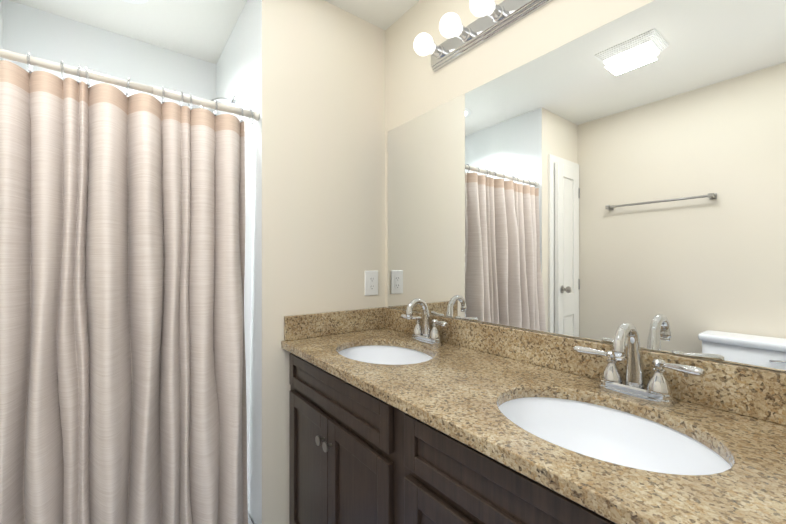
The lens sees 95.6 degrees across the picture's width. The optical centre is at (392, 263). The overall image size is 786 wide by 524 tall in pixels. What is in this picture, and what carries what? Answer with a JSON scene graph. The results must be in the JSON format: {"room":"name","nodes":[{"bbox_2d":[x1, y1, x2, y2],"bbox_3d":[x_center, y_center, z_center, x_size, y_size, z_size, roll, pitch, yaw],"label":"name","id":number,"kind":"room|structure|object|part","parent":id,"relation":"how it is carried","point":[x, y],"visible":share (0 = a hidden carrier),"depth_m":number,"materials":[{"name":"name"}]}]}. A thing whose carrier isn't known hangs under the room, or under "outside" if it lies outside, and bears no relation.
{"room":"bathroom","nodes":[
{"label":"bathroom","id":0,"kind":"room"},
{"bbox_2d":[0,0,2,59],"bbox_3d":[-1.815,0.010,1.109,0.680,2.440,0.980,0,0,-37],"label":"wall","id":1,"kind":"structure","parent":0,"point":[1,24],"depth_m":1.61,"materials":[{"name":"beige paint"}]},
{"bbox_2d":[3,0,215,113],"bbox_3d":[-1.459,0.010,1.936,0.890,2.440,0.100,0,0,-37],"label":"wall","id":2,"kind":"structure","parent":0,"point":[38,33],"depth_m":1.84,"materials":[{"name":"paint"}]},
{"bbox_2d":[10,0,418,63],"bbox_3d":[-0.305,-1.260,0.471,2.300,0.100,3.830,0,0,-37],"label":"ceiling","id":3,"kind":"structure","parent":0,"point":[201,29],"depth_m":1.75,"materials":[{"name":"white paint"}]},
{"bbox_2d":[122,0,148,3],"bbox_3d":[-1.181,-1.204,1.557,0.200,0.010,0.200,0,0,-37],"label":"recessed light","id":4,"kind":"object","parent":3,"relation":"in","point":[137,1],"visible":1,"depth_m":1.63,"materials":[{"name":"white plastic"}]},
{"bbox_2d":[216,0,384,523],"bbox_3d":[-0.588,0.010,2.049,0.630,2.440,0.980,0,0,-37],"label":"wall","id":5,"kind":"structure","parent":0,"point":[305,79],"depth_m":1.59,"materials":[{"name":"beige paint"}]},
{"bbox_2d":[0,49,259,120],"bbox_3d":[-0.921,-0.620,1.233,0.888,0.038,0.038,0,0,-37],"label":"curtain rod","id":6,"kind":"object","parent":5,"relation":"attached to","point":[46,64],"visible":0.92,"depth_m":1.22,"materials":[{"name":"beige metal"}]},
{"bbox_2d":[0,53,253,523],"bbox_3d":[-0.917,0.272,1.237,0.862,1.826,0.259,0,0,-37],"label":"shower curtain","id":7,"kind":"object","parent":6,"relation":"hanging from","point":[125,276],"visible":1,"depth_m":1.18,"materials":[{"name":"fabric"}]},
{"bbox_2d":[192,96,235,108],"bbox_3d":[-0.891,-0.766,1.749,0.215,0.169,0.072,0,0,-37],"label":"shower head","id":8,"kind":"object","parent":5,"relation":"attached to","point":[233,101],"visible":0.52,"depth_m":1.78},
{"bbox_2d":[365,271,377,295],"bbox_3d":[-0.107,0.100,1.794,0.080,0.125,0.008,0,0,-37],"label":"electrical outlet","id":9,"kind":"object","parent":5,"relation":"attached to","point":[371,282],"visible":1,"depth_m":1.79,"materials":[{"name":"white plastic"}]},
{"bbox_2d":[414,0,552,71],"bbox_3d":[0.377,-0.885,1.175,0.158,0.098,0.854,0,0,-37],"label":"sconce","id":10,"kind":"object","parent":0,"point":[493,19],"visible":1,"depth_m":1.31,"materials":[{"name":"silver metal"}]},
{"bbox_2d":[385,0,785,372],"bbox_3d":[0.565,0.010,1.137,0.106,2.440,3.830,0,0,-37],"label":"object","id":11,"kind":"object","parent":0,"point":[603,183],"depth_m":1.02,"materials":[{"name":"clear glass"}]},
{"bbox_3d":[-0.306,1.280,0.470,2.300,0.100,3.830,0,0,-37],"label":"floor","id":12,"kind":"structure","parent":0,"visible":0},
{"bbox_2d":[281,307,785,523],"bbox_3d":[0.202,0.728,1.074,0.554,1.003,1.521,0,0,-37],"label":"bathroom vanity","id":13,"kind":"object","parent":12,"relation":"on","point":[357,455],"depth_m":0.87,"materials":[{"name":"beige stone"}]},
{"bbox_2d":[400,298,447,345],"bbox_3d":[0.108,0.236,1.467,0.138,0.186,0.279,0,0,-37],"label":"faucet","id":14,"kind":"object","parent":13,"relation":"on","point":[427,334],"visible":1,"depth_m":1.47,"materials":[{"name":"silver metal"}]},
{"bbox_3d":[0.204,0.368,1.076,0.548,0.284,1.521,0,0,-37],"label":"bathroom vanity top","id":15,"kind":"part","parent":13,"relation":"part of","materials":[{"name":"brown stone"}]},
{"bbox_2d":[573,323,704,406],"bbox_3d":[0.570,0.236,0.864,0.138,0.186,0.279,0,0,-37],"label":"faucet","id":16,"kind":"object","parent":13,"relation":"on","point":[656,390],"visible":1,"depth_m":0.86,"materials":[{"name":"silver metal"}]}
]}

